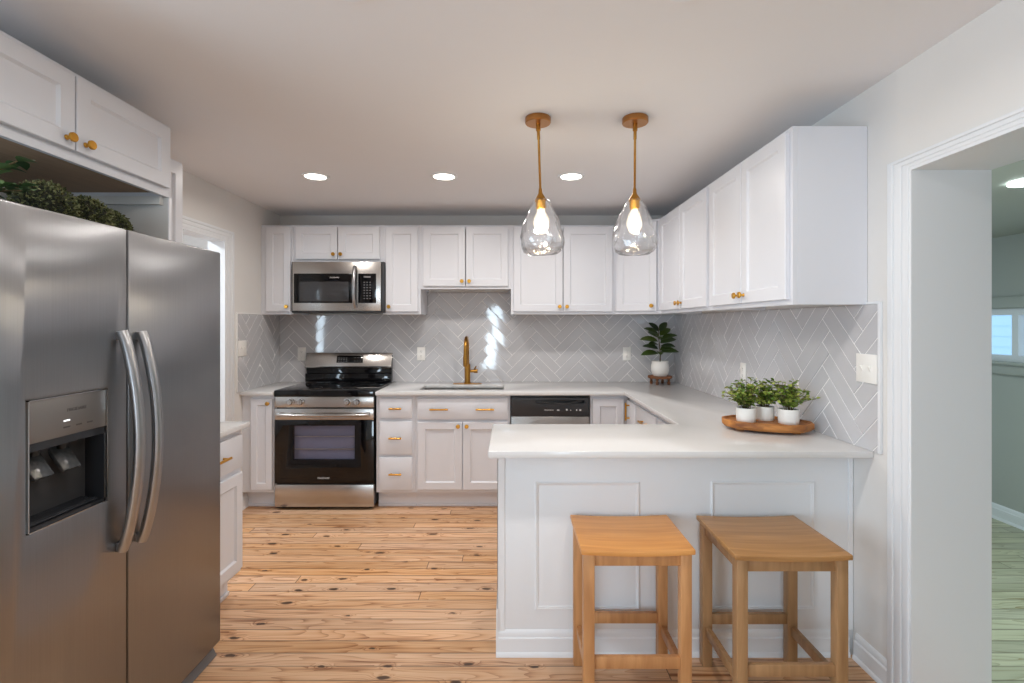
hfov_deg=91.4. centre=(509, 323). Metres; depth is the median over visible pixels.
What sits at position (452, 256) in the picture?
upper cabinet
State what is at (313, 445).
oven
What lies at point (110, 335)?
refrigerator
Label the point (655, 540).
bar stool
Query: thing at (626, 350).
outlet
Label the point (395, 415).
base cabinet
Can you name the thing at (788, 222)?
upper cabinet
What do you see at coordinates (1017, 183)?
recessed light
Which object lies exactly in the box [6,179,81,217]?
boxwood ball
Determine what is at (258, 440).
base cabinet
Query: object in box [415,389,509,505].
base cabinet
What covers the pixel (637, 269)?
upper cabinet
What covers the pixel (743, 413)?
pot
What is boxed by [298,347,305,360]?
outlet
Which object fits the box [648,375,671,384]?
plant stand
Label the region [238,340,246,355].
light switch
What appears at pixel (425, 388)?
sink
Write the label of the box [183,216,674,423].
wall
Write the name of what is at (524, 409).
dishwasher
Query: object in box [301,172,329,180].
recessed light
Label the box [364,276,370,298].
keypad
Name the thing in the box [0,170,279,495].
wall
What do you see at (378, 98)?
ceiling
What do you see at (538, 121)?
pendant light
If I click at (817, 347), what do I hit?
backsplash
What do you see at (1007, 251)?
wall
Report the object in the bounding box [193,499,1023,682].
floor
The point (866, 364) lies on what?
light switch
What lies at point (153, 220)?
end panel
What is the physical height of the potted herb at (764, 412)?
0.208 m
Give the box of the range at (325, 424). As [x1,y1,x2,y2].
[274,353,392,507]
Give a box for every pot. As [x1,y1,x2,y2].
[736,406,755,422]
[755,405,774,420]
[778,407,799,424]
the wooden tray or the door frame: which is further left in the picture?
the wooden tray
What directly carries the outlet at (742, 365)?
attached to the backsplash at (817, 347)
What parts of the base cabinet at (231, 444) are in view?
handle, drawer, door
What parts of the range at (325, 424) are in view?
knob, knob, storage drawer, control panel, knob, display panel, knob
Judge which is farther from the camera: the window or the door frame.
the window
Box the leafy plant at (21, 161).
[0,156,39,198]
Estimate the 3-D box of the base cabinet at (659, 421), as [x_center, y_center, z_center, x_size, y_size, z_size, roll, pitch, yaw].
[1.161,0.982,2.808,0.621,0.876,0.440,0,0,0]
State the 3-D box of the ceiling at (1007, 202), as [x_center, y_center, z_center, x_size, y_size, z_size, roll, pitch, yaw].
[2.689,-0.665,2.500,1.862,0.070,7.400,0,0,0]
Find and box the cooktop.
[274,381,391,396]
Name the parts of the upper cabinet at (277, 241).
door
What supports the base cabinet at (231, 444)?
on the floor
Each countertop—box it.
[220,422,249,437]
[239,382,302,395]
[375,382,873,457]
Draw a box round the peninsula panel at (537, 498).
[496,458,852,657]
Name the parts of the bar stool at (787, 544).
leg, leg, seat, leg, leg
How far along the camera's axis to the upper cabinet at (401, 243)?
4.12 m
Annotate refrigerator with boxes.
[0,199,219,682]
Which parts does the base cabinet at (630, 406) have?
handle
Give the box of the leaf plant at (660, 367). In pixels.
[640,322,678,375]
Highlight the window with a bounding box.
[992,308,1023,362]
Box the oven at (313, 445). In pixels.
[275,408,374,482]
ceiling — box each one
[0,0,1001,215]
[992,160,1023,237]
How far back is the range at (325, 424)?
3.81 m
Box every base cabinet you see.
[220,430,241,602]
[242,395,276,505]
[376,396,416,505]
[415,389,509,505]
[589,396,627,423]
[625,398,637,423]
[636,404,659,423]
[657,418,669,423]
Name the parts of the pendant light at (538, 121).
stem, lamp shade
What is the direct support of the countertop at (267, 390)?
on the base cabinet at (258, 440)
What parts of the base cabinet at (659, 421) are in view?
drawer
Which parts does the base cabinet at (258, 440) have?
door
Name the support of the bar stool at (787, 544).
on the floor
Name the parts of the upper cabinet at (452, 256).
door, door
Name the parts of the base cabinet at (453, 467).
handle, door, drawer, handle, door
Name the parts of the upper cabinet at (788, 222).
door, knob, door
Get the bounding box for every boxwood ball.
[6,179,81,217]
[71,194,115,225]
[108,208,133,230]
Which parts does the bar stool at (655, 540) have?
leg, leg, seat, leg, leg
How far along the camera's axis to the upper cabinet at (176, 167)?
2.48 m
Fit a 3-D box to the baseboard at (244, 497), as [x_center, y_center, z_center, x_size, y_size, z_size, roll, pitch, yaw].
[-2.045,1.370,3.800,0.020,0.100,0.199,0,0,0]
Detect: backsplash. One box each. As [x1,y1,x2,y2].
[236,313,279,392]
[280,293,673,381]
[674,301,882,453]
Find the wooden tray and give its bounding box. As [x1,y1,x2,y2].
[722,415,814,433]
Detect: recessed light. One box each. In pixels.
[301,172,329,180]
[430,172,457,180]
[558,172,584,180]
[1007,179,1023,186]
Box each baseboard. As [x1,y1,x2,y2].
[242,493,247,510]
[852,633,886,682]
[992,502,1023,530]
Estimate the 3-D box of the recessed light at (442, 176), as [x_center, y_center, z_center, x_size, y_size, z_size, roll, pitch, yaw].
[-0.431,-0.963,3.270,0.176,0.008,0.176,0,0,0]
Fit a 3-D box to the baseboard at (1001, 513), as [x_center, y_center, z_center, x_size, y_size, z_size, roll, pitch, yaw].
[3.540,1.365,2.500,0.020,0.110,7.200,0,0,0]
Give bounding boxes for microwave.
[292,262,385,313]
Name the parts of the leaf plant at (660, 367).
pot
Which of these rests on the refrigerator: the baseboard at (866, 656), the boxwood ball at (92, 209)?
the boxwood ball at (92, 209)
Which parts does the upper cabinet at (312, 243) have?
door, door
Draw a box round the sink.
[424,388,503,389]
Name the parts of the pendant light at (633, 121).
stem, lamp shade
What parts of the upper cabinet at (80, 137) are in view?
door, knob, panel, knob, door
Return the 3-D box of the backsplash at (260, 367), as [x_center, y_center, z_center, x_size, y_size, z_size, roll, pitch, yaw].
[-2.050,0.214,4.103,0.010,0.601,0.714,0,0,0]
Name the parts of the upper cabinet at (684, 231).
door, door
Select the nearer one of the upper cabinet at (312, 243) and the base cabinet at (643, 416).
the base cabinet at (643, 416)
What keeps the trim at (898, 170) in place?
attached to the wall at (973, 77)
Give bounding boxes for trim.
[183,216,233,421]
[887,107,1023,682]
[992,296,1023,375]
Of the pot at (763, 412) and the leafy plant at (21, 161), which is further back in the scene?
the pot at (763, 412)
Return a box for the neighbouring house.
[992,315,1011,354]
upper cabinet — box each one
[0,30,170,204]
[171,159,182,242]
[261,225,309,314]
[294,225,382,261]
[383,225,426,314]
[421,225,510,291]
[511,225,614,314]
[615,218,660,313]
[660,184,710,313]
[709,126,866,309]
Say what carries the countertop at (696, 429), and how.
on the peninsula panel at (537, 498)
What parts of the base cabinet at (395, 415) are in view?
handle, drawer, drawer, drawer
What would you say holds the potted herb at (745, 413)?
on the wooden tray
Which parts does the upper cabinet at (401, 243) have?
door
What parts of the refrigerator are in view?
spout, spout, freezer door, handle, handle, fridge door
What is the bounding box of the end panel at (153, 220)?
[107,198,170,239]
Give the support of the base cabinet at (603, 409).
on the floor
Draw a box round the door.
[183,227,225,421]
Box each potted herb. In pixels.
[721,377,770,422]
[745,377,785,420]
[765,379,820,424]
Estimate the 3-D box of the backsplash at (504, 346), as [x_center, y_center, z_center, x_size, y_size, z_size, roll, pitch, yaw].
[-0.291,0.117,4.455,3.513,0.795,0.010,0,0,0]
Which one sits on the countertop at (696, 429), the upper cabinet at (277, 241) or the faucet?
the faucet
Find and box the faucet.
[453,336,481,383]
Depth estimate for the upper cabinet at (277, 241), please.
4.12 m
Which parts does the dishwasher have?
door, pocket handle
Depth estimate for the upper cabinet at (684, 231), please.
3.27 m
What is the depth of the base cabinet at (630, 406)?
3.67 m
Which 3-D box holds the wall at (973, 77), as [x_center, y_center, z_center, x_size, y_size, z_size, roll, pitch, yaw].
[1.615,0.227,0.630,0.286,2.387,7.660,0,0,0]
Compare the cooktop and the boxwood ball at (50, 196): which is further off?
the cooktop
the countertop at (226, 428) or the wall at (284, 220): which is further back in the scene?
the wall at (284, 220)
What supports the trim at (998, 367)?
attached to the wall at (1007, 251)
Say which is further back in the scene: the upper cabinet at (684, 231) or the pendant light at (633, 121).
the upper cabinet at (684, 231)
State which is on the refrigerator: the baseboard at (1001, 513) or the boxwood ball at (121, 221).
the boxwood ball at (121, 221)
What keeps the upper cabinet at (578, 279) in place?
attached to the wall at (284, 220)
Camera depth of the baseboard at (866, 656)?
2.03 m
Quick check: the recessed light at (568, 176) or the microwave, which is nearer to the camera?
the recessed light at (568, 176)
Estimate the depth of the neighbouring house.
6.69 m
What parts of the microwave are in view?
door, handle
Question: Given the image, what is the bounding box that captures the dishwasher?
[511,396,589,423]
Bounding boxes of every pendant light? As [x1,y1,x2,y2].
[520,113,564,254]
[612,113,657,254]
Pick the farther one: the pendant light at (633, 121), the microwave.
the microwave
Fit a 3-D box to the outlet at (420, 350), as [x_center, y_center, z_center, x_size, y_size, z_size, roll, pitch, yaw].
[-0.790,0.265,4.447,0.072,0.118,0.008,0,0,0]
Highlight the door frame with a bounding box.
[909,123,1023,682]
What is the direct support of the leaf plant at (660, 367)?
on the plant stand
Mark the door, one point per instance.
(217, 244)
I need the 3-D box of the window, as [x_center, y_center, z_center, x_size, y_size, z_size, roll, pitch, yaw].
[3.605,0.080,3.285,0.070,0.380,1.470,0,0,0]
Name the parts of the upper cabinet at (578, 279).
door, door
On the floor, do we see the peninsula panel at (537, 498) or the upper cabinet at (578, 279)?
the peninsula panel at (537, 498)
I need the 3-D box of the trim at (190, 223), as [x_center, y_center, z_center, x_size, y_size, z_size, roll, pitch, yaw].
[-2.047,0.371,3.180,0.016,2.098,1.040,0,0,0]
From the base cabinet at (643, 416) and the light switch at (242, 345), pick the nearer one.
the base cabinet at (643, 416)
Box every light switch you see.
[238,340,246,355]
[856,353,877,384]
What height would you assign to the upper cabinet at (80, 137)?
0.338 m
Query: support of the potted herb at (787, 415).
on the wooden tray
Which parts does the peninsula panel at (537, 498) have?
corner trim, panel moulding, moulding, panel moulding, corner trim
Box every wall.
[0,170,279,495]
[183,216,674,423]
[675,0,1023,658]
[992,233,1023,512]
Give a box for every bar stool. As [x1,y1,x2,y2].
[570,515,695,682]
[696,515,852,682]
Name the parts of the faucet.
spout, handle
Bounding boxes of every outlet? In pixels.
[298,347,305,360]
[417,347,424,359]
[623,347,630,359]
[740,363,745,381]

